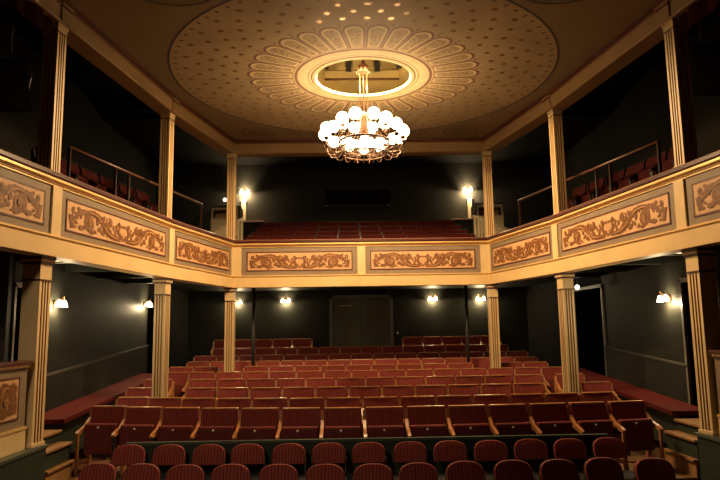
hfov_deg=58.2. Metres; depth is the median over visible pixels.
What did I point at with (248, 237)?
seat
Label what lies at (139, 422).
seat
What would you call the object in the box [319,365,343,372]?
seat
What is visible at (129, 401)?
seat
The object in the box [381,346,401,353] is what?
seat
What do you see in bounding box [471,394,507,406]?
seat
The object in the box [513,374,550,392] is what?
seat
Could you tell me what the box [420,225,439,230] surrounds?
seat
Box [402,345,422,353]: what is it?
seat
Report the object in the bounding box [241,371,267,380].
seat
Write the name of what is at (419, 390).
seat
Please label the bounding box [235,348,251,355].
seat
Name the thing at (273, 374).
seat
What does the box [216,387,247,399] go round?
seat
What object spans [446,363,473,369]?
seat
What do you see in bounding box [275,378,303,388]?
seat
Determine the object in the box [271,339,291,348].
seat
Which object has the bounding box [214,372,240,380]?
seat
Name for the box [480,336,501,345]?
seat
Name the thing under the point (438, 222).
seat
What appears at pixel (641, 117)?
wall
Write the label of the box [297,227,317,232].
seat
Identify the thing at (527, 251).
parapet
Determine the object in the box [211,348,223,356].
seat
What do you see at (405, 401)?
seat
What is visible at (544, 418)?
seat
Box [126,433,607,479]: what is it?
barrier
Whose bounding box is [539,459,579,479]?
chair
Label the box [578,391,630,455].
seat
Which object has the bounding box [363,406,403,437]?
seat
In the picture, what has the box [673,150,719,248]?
parapet
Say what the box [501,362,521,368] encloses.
seat
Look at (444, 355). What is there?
seat
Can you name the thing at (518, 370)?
seat
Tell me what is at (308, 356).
seat
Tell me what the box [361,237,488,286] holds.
parapet
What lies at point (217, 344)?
seat
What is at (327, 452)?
chair
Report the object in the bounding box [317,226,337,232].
seat
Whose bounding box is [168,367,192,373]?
seat
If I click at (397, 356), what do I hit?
seat
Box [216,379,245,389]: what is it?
seat
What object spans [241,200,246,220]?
wall post
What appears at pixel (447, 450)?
chair
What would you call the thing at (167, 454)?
chair
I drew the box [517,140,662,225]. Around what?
handrail
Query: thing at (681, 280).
door frame
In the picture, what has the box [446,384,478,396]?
seat
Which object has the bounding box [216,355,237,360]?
seat
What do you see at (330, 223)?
seat
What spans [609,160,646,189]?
seat
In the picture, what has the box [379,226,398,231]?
seat
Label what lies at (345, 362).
seat
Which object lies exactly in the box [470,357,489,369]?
seat
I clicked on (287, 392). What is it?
seat
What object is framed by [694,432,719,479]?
wall
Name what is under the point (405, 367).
seat
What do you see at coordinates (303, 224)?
seat
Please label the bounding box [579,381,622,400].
seat
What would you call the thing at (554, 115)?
pier
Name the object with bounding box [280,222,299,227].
seat
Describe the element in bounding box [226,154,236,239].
pier
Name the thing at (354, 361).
seat
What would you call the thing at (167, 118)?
pier
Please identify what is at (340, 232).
seat
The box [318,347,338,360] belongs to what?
seat
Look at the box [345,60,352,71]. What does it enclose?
spotlight
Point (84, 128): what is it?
wall
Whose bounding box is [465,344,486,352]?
seat
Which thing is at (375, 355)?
seat
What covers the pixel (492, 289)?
pier
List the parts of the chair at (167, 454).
backrest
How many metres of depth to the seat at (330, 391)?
9.60 m
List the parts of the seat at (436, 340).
backrest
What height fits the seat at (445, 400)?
0.803 m
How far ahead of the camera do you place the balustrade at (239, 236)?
14.71 m
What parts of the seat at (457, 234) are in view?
backrest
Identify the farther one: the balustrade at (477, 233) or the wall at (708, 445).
the balustrade at (477, 233)
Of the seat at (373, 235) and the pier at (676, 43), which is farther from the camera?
the seat at (373, 235)
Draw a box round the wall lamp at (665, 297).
[657,291,670,302]
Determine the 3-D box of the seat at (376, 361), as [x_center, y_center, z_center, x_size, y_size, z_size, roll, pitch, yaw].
[0.527,2.833,13.151,0.480,0.803,0.377,-1,-8,-1]
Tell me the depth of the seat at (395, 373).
11.51 m
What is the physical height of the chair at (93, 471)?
0.806 m
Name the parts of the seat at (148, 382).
backrest, armrest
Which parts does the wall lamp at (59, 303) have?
lamp shade, lamp shade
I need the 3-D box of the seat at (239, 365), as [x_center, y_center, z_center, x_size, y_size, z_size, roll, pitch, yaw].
[-2.390,2.879,13.172,0.480,0.803,0.377,-1,-8,1]
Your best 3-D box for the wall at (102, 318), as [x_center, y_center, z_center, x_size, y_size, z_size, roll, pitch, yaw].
[-4.549,1.928,9.596,0.700,3.050,13.300,-1,-8,-1]
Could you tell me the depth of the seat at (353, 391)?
9.60 m
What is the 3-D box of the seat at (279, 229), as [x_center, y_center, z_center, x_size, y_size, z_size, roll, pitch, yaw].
[-1.709,0.076,14.947,0.480,0.803,0.377,-1,-8,-1]
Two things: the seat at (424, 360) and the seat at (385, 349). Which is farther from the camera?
the seat at (385, 349)
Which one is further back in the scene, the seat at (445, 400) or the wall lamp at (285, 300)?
the wall lamp at (285, 300)
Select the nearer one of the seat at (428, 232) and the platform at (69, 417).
the platform at (69, 417)
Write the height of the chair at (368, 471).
0.806 m
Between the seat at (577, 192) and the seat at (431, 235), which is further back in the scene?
the seat at (431, 235)
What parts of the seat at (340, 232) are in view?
backrest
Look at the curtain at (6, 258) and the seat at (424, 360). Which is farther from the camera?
the seat at (424, 360)
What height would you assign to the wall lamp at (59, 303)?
0.175 m
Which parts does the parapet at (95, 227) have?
painted panel, moulding, rail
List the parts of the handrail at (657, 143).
post, post, post, post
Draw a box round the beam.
[325,70,398,80]
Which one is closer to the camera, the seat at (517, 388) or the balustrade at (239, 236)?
the seat at (517, 388)
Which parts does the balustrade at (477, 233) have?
handrail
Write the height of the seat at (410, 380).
0.803 m
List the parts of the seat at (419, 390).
backrest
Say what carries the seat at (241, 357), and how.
on the floor at (635, 455)
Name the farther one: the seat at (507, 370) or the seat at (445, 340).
the seat at (445, 340)
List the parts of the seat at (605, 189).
seat, backrest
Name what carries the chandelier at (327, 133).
hanging from the ceiling at (250, 68)
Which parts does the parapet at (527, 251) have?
rail, moulding, painted panel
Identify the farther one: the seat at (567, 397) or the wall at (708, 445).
the seat at (567, 397)
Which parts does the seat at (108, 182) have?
backrest, seat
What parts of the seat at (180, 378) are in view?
backrest, seat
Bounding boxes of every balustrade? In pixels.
[209,217,243,239]
[472,215,509,236]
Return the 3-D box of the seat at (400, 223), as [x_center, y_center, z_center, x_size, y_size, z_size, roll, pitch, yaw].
[1.153,-0.099,15.811,0.480,0.803,0.377,-1,-8,-1]
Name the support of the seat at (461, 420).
on the floor at (635, 455)
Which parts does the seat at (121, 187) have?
backrest, seat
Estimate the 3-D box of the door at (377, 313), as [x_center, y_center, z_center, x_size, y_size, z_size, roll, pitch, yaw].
[0.039,2.324,16.298,1.610,1.870,0.082,-1,-8,-1]
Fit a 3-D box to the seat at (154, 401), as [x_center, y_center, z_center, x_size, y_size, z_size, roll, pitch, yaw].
[-2.736,2.573,8.809,0.480,0.803,0.377,-2,-8,6]
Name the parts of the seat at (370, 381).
backrest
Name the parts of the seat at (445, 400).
backrest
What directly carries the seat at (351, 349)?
on the floor at (635, 455)
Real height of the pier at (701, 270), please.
1.973 m
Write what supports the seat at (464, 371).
on the floor at (635, 455)
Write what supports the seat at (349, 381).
on the floor at (635, 455)
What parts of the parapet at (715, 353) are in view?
rail, moulding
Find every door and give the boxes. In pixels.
[9,282,21,360]
[329,295,393,347]
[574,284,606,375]
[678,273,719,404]
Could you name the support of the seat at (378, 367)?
on the floor at (635, 455)
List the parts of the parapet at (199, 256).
painted panel, moulding, rail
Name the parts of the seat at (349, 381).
backrest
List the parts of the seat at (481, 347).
backrest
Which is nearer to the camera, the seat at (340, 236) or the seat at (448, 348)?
the seat at (340, 236)
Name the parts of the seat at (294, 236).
backrest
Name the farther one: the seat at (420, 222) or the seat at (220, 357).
the seat at (420, 222)
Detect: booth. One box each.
[210,206,242,235]
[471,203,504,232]
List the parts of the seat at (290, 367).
backrest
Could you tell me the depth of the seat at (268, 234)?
14.30 m
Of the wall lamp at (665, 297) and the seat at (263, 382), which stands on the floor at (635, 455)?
the seat at (263, 382)
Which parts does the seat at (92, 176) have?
backrest, seat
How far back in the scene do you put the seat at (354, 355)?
14.21 m
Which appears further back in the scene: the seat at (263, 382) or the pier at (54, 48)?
the seat at (263, 382)
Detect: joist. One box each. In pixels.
[64,263,117,271]
[97,272,151,278]
[123,278,184,283]
[542,272,598,277]
[572,265,626,272]
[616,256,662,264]
[664,253,681,255]
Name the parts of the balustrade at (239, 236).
handrail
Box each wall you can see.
[0,18,156,203]
[0,444,48,479]
[7,253,188,373]
[156,162,553,362]
[526,245,719,406]
[564,13,719,198]
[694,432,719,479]
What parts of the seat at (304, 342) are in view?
backrest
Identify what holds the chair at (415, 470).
on the floor at (635, 455)
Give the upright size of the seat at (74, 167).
0.803 m
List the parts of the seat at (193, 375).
armrest, backrest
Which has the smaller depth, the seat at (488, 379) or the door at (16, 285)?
the door at (16, 285)
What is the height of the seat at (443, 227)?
0.803 m
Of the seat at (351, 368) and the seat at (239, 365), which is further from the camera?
the seat at (239, 365)
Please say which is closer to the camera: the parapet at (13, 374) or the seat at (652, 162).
the parapet at (13, 374)
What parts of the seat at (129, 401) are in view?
backrest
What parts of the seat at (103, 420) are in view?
leg, armrest, seat, backrest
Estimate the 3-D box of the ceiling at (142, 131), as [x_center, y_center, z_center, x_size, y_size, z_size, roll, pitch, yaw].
[0.017,-2.987,10.866,10.800,0.300,12.700,-1,-8,-1]
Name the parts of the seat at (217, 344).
backrest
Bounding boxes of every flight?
[43,430,74,479]
[664,418,700,477]
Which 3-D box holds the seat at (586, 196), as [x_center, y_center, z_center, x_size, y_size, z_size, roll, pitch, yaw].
[3.897,-0.624,10.864,0.377,0.803,0.520,1,-8,-10]
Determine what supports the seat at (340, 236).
on the floor at (187, 287)
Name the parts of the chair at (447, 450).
seat, backrest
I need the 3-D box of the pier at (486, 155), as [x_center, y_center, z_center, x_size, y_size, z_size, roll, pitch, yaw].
[2.522,-0.892,12.721,0.178,1.713,0.178,-1,-8,-1]
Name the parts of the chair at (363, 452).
backrest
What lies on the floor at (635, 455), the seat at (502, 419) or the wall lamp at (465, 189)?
the seat at (502, 419)
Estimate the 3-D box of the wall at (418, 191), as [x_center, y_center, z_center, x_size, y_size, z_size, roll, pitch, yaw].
[-0.052,0.745,16.657,10.800,7.200,0.200,-1,-8,-1]
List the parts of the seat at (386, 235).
backrest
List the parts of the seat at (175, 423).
armrest, seat, backrest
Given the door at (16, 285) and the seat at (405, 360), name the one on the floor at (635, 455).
the seat at (405, 360)
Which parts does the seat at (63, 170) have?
armrest, seat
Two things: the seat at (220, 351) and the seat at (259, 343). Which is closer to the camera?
the seat at (220, 351)
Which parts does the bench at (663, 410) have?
seat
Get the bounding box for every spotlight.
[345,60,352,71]
[373,60,380,71]
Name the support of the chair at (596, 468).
on the floor at (635, 455)
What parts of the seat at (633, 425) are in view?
armrest, leg, backrest, seat, armrest, leg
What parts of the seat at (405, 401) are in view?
backrest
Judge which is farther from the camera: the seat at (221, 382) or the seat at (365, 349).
the seat at (365, 349)
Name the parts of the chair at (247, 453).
backrest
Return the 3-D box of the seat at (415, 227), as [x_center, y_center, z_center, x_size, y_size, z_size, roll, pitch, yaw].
[1.170,0.041,15.004,0.480,0.803,0.377,-1,-8,-1]
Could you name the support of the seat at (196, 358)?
on the floor at (635, 455)
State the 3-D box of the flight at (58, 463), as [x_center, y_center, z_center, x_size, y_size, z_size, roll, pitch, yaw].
[-3.811,2.561,7.562,0.660,0.554,0.730,-1,-8,-1]
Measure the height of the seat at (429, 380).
0.803 m
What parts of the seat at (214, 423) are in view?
armrest, seat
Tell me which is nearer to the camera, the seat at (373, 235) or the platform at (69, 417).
the platform at (69, 417)
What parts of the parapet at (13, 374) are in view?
painted panel, moulding, rail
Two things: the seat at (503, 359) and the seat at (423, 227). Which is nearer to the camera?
the seat at (503, 359)
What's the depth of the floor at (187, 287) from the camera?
15.57 m
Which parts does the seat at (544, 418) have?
armrest, seat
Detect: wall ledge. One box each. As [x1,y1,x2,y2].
[243,220,263,239]
[451,218,472,232]
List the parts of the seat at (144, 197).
backrest, seat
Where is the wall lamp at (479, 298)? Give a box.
[476,295,484,300]
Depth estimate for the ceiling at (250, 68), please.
8.77 m
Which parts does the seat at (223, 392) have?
backrest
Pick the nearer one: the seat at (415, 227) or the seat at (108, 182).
the seat at (108, 182)
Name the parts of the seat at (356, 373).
backrest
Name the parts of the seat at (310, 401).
backrest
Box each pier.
[18,256,56,447]
[37,22,68,173]
[152,278,172,396]
[158,112,175,218]
[223,288,236,371]
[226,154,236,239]
[481,151,494,236]
[485,284,500,367]
[547,109,566,214]
[554,273,579,394]
[661,19,697,167]
[681,247,719,435]
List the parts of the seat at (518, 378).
backrest, armrest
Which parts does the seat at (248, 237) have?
backrest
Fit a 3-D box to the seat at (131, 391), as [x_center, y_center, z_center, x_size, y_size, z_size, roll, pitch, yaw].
[-3.383,2.661,9.811,0.520,0.803,0.377,-2,-8,5]
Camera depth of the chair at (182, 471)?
6.08 m
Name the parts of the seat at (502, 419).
armrest, seat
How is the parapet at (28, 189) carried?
attached to the floor at (187, 287)
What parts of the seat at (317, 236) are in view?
backrest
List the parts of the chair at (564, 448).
backrest, seat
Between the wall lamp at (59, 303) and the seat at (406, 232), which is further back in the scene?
the seat at (406, 232)
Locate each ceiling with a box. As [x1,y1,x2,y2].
[0,0,719,165]
[68,0,658,139]
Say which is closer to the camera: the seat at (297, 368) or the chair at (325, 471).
the chair at (325, 471)
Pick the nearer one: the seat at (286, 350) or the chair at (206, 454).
the chair at (206, 454)
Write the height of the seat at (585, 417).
0.803 m
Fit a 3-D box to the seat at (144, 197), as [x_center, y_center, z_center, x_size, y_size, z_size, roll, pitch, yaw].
[-3.690,-0.455,11.264,0.377,0.803,0.520,-2,-8,8]
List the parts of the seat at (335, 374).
backrest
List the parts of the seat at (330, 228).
backrest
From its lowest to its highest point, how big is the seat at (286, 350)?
0.803 m
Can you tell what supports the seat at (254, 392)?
on the floor at (635, 455)
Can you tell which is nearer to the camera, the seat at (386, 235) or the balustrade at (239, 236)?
the seat at (386, 235)
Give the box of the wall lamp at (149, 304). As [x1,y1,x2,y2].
[143,299,152,307]
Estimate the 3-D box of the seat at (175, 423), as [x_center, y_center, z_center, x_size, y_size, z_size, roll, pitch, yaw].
[-2.227,2.442,7.775,0.480,0.803,0.377,-2,-8,5]
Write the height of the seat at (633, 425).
0.803 m
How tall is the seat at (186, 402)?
0.803 m
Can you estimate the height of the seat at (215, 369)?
0.803 m
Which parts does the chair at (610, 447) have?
backrest, seat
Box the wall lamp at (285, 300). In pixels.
[281,296,289,302]
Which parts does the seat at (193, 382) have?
backrest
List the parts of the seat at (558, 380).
armrest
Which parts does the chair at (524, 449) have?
backrest, seat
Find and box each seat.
[31,147,78,179]
[60,158,97,187]
[74,405,126,475]
[79,167,112,194]
[97,175,132,201]
[103,397,148,459]
[111,406,162,473]
[116,182,149,208]
[125,387,151,399]
[133,189,157,212]
[143,379,174,396]
[147,397,181,408]
[149,407,199,441]
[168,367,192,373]
[168,372,188,396]
[180,397,215,409]
[182,372,214,396]
[182,379,216,399]
[184,387,216,397]
[186,361,209,367]
[190,407,238,440]
[193,355,215,362]
[193,366,219,373]
[209,361,223,371]
[210,340,223,355]
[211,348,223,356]
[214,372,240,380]
[215,398,250,409]
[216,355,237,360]
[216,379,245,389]
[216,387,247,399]
[232,407,278,439]
[235,339,251,347]
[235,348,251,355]
[235,361,255,372]
[238,355,259,361]
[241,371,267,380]
[243,366,267,371]
[245,236,267,239]
[245,378,274,391]
[248,387,280,399]
[251,232,272,236]
[251,398,286,415]
[255,339,271,348]
[255,348,274,357]
[256,227,275,232]
[256,360,278,366]
[260,222,279,227]
[260,354,282,361]
[268,235,290,239]
[268,365,292,372]
[268,371,294,379]
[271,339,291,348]
[272,232,293,236]
[275,347,295,355]
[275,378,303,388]
[275,407,319,438]
[276,227,296,232]
[279,360,302,370]
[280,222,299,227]
[281,387,313,399]
[283,354,304,361]
[287,397,322,425]
[291,235,313,238]
[291,338,312,353]
[294,231,315,236]
[294,365,318,372]
[295,371,322,386]
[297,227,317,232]
[297,347,316,354]
[299,222,318,227]
[303,360,325,366]
[305,354,326,360]
[305,378,333,388]
[314,235,336,238]
[314,386,346,409]
[316,231,337,235]
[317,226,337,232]
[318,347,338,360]
[319,221,337,226]
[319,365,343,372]
[319,407,361,438]
[323,370,349,385]
[324,397,359,407]
[326,359,349,369]
[328,353,348,359]
[335,377,363,396]
[337,235,359,238]
[338,221,357,227]
[338,226,357,231]
[338,231,358,235]
[339,346,359,358]
[345,364,369,374]
[347,386,379,426]
[350,353,371,360]
[350,359,372,365]
[350,370,376,385]
[358,221,376,226]
[358,226,378,231]
[359,231,380,235]
[360,234,382,238]
[360,346,380,353]
[361,396,396,437]
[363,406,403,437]
[365,377,393,396]
[370,364,394,376]
[372,353,393,359]
[373,359,396,368]
[377,221,396,226]
[378,369,404,384]
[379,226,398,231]
[381,230,401,235]
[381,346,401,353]
[381,385,412,405]
[383,234,405,237]
[394,352,415,359]
[394,376,423,395]
[396,364,420,370]
[397,220,415,226]
[397,358,419,364]
[398,396,434,436]
[399,225,419,231]
[402,230,423,235]
[402,337,421,346]
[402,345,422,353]
[404,405,446,436]
[405,369,431,377]
[406,234,428,237]
[413,385,445,403]
[416,220,435,226]
[416,352,438,359]
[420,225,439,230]
[420,358,443,364]
[421,363,446,370]
[422,336,440,346]
[423,345,444,353]
[424,230,445,234]
[424,376,453,386]
[428,234,450,237]
[432,368,459,377]
[435,220,455,225]
[435,395,470,423]
[438,352,460,358]
[440,225,461,230]
[441,336,460,346]
[444,345,465,352]
[444,357,466,364]
[445,230,468,234]
[445,404,489,435]
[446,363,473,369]
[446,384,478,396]
[451,233,475,237]
[454,375,483,385]
[459,368,486,376]
[460,336,479,345]
[460,351,482,357]
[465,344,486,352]
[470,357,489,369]
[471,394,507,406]
[479,383,511,396]
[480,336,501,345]
[483,351,504,356]
[483,375,512,385]
[486,344,508,351]
[486,367,513,375]
[486,403,531,435]
[501,357,513,361]
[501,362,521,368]
[505,351,528,357]
[507,393,543,406]
[511,383,545,395]
[513,356,537,362]
[513,367,539,374]
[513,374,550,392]
[522,361,548,368]
[526,402,572,434]
[540,366,561,392]
[543,392,578,404]
[554,373,584,392]
[566,401,613,436]
[567,184,589,208]
[573,177,607,205]
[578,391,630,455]
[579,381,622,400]
[591,169,626,198]
[605,400,664,469]
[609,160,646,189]
[628,151,668,184]
[649,148,674,176]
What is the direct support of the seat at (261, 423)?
on the floor at (635, 455)
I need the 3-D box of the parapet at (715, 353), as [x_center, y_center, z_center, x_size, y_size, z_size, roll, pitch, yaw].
[3.782,1.450,5.719,0.185,0.885,2.090,-1,-8,-1]
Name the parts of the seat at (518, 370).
backrest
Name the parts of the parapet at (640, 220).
rail, moulding, painted panel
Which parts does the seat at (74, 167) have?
backrest, seat, armrest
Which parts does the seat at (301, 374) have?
backrest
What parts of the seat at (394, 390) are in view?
backrest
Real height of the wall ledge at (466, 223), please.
0.900 m
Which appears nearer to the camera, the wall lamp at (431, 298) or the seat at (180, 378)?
the seat at (180, 378)
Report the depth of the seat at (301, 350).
14.99 m
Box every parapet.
[0,149,62,256]
[0,360,33,457]
[53,174,174,277]
[171,220,234,287]
[233,239,361,287]
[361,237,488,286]
[487,216,555,283]
[551,168,684,272]
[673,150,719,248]
[708,350,719,432]
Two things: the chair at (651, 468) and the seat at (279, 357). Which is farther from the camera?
the seat at (279, 357)
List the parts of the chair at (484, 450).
seat, backrest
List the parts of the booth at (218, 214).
panel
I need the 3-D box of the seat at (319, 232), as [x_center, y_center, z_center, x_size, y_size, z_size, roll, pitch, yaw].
[-0.732,0.185,14.162,0.480,0.803,0.377,-1,-8,-1]
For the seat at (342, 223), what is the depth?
15.95 m
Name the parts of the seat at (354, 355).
backrest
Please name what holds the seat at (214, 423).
on the floor at (635, 455)
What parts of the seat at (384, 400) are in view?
armrest, backrest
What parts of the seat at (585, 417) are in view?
armrest, backrest, seat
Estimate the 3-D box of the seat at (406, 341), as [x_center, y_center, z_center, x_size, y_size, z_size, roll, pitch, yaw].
[1.288,2.773,15.788,0.480,0.803,0.377,-1,-8,-1]
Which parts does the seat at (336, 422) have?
armrest, seat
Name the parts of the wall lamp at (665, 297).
lamp shade, lamp shade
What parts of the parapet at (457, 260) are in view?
painted panel, rail, moulding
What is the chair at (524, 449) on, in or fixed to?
on the floor at (635, 455)
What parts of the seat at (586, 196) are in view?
seat, backrest, armrest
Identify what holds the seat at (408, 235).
on the floor at (187, 287)
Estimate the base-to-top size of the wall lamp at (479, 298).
0.175 m
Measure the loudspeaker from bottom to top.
1.984 m
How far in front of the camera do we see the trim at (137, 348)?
10.05 m
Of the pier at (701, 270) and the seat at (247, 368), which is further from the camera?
the seat at (247, 368)
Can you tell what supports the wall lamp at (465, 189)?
attached to the wall at (418, 191)
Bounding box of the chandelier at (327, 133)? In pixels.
[319,59,408,163]
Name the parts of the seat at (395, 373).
backrest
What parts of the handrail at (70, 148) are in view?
post, post, post, post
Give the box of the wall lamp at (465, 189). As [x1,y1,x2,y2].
[463,185,472,191]
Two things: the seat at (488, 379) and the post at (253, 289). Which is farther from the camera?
the post at (253, 289)
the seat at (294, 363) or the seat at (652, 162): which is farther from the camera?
the seat at (294, 363)
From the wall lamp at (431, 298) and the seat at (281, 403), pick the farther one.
the wall lamp at (431, 298)
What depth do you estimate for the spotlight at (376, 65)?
10.32 m
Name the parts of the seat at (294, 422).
armrest, seat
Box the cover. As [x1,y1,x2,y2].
[324,188,390,205]
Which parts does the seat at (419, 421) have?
armrest, backrest, seat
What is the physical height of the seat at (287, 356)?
0.803 m
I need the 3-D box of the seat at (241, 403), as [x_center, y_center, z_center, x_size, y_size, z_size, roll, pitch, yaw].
[-1.734,2.529,8.599,0.480,0.803,0.377,-1,-8,3]
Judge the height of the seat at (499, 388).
0.803 m
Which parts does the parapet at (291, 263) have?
moulding, rail, painted panel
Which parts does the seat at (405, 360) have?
backrest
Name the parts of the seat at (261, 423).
armrest, seat, backrest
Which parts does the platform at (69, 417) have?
seat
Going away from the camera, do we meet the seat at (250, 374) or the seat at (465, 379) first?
the seat at (465, 379)
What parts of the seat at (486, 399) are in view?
armrest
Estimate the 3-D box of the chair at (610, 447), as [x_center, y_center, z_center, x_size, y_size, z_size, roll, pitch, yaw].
[2.756,2.562,6.920,0.390,0.806,0.454,-1,-8,-1]
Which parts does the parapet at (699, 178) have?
rail, moulding, painted panel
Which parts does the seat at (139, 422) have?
leg, armrest, seat, backrest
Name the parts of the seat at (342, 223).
backrest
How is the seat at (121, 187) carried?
on the gallery riser
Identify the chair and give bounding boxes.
[78,462,116,479]
[111,444,145,479]
[122,463,160,479]
[151,444,185,479]
[165,464,204,479]
[191,444,225,479]
[211,464,249,479]
[230,443,264,479]
[259,464,297,479]
[271,443,305,479]
[306,463,344,479]
[311,442,346,479]
[351,442,385,479]
[353,463,392,479]
[393,441,427,479]
[399,462,438,479]
[433,440,467,479]
[445,461,485,479]
[474,440,508,479]
[493,459,533,479]
[514,438,548,479]
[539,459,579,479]
[553,438,587,479]
[584,457,623,479]
[592,437,634,479]
[634,457,675,479]
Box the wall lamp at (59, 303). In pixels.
[53,296,67,308]
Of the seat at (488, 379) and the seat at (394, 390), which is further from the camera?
the seat at (488, 379)
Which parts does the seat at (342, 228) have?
backrest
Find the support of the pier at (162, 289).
on the floor at (635, 455)
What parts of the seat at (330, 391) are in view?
backrest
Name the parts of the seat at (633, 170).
seat, backrest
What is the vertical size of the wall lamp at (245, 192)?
0.175 m
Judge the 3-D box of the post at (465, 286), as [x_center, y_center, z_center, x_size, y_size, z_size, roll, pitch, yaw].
[2.166,1.980,13.012,0.140,2.405,0.140,-1,-8,-1]
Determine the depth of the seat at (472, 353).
14.26 m
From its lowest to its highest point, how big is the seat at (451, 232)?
0.803 m
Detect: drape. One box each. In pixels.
[1,0,51,37]
[679,0,719,33]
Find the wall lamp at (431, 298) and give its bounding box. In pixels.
[428,294,437,300]
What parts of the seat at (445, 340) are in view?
backrest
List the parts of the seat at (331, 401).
backrest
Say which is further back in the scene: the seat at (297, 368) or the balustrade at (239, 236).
the balustrade at (239, 236)
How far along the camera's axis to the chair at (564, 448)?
7.07 m
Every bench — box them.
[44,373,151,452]
[578,368,698,442]
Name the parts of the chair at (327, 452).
backrest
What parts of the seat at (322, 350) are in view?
backrest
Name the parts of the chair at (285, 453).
backrest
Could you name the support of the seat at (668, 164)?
on the gallery riser
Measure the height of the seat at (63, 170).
0.803 m
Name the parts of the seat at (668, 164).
armrest, seat, backrest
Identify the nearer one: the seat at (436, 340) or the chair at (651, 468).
the chair at (651, 468)
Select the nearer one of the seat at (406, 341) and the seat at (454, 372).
the seat at (454, 372)
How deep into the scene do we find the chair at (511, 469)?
6.06 m
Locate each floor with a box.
[66,427,700,479]
[171,278,556,291]
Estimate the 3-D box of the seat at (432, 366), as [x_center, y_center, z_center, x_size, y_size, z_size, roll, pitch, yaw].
[1.434,2.759,12.279,0.480,0.803,0.377,-1,-8,-2]
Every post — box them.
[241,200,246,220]
[251,288,254,365]
[464,285,469,362]
[467,197,471,217]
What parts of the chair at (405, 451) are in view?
backrest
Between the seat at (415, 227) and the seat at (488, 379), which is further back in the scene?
the seat at (415, 227)
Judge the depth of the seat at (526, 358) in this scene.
13.42 m
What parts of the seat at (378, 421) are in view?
armrest, backrest, seat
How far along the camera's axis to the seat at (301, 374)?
11.51 m
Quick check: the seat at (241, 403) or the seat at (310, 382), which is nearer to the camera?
the seat at (241, 403)
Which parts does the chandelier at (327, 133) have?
globe, globe, globe, globe, globe, globe, globe, globe, globe, crown, stem, globe, globe, globe, globe, globe, globe, globe, globe, globe, globe, globe, globe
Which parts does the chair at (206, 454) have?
backrest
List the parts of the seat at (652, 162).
armrest, seat, backrest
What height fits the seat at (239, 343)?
0.803 m
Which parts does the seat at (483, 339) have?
backrest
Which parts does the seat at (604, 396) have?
backrest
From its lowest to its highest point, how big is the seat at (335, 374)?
0.803 m
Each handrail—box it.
[66,145,202,228]
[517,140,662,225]
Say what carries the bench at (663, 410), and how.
on the floor at (635, 455)
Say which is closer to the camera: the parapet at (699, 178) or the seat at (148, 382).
the parapet at (699, 178)
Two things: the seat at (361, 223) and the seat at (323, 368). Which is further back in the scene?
the seat at (361, 223)
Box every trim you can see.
[28,0,697,156]
[46,345,148,376]
[604,346,685,366]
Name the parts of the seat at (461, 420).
armrest, backrest, seat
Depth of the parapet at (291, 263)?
12.40 m
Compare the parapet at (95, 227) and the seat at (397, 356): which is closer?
the parapet at (95, 227)
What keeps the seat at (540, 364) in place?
on the floor at (635, 455)
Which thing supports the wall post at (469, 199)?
on the wall ledge at (466, 223)
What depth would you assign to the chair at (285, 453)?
7.01 m
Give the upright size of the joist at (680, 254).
0.120 m
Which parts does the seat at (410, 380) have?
backrest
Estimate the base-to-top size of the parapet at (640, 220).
0.910 m
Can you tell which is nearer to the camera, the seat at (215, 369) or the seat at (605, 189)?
the seat at (605, 189)
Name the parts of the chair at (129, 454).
backrest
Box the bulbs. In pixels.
[338,133,389,162]
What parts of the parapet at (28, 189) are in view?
painted panel, moulding, rail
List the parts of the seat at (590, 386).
backrest, armrest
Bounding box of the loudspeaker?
[0,7,31,111]
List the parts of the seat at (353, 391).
backrest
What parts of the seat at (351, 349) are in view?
backrest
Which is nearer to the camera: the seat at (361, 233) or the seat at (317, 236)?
the seat at (317, 236)
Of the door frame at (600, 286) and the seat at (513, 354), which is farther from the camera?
the seat at (513, 354)
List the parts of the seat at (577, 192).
seat, backrest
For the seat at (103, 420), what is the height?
0.803 m
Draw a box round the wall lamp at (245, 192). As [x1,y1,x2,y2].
[240,187,248,194]
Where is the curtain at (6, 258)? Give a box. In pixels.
[0,251,13,361]
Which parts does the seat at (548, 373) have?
armrest, seat, backrest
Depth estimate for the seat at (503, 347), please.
15.08 m
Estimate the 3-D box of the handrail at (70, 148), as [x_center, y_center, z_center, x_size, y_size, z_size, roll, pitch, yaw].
[-3.379,-0.336,10.234,0.048,1.273,4.000,-2,-8,11]
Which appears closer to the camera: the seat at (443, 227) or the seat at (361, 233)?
the seat at (361, 233)
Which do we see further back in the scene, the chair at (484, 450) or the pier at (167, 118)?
the pier at (167, 118)
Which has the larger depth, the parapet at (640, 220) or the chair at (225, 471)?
the parapet at (640, 220)
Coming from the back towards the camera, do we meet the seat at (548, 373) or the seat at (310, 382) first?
the seat at (548, 373)
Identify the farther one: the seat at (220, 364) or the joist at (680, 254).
the seat at (220, 364)
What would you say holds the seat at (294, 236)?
on the floor at (187, 287)
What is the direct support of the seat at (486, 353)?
on the floor at (635, 455)
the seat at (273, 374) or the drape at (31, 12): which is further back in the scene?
the seat at (273, 374)
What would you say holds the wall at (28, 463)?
on the floor at (635, 455)
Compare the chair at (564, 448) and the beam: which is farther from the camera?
the beam
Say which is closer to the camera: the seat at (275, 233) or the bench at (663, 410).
the bench at (663, 410)
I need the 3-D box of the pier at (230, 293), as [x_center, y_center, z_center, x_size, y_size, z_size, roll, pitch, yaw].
[-2.464,2.057,12.221,0.230,2.294,0.230,-1,-8,-1]
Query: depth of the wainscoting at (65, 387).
10.08 m
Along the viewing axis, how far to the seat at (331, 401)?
8.63 m

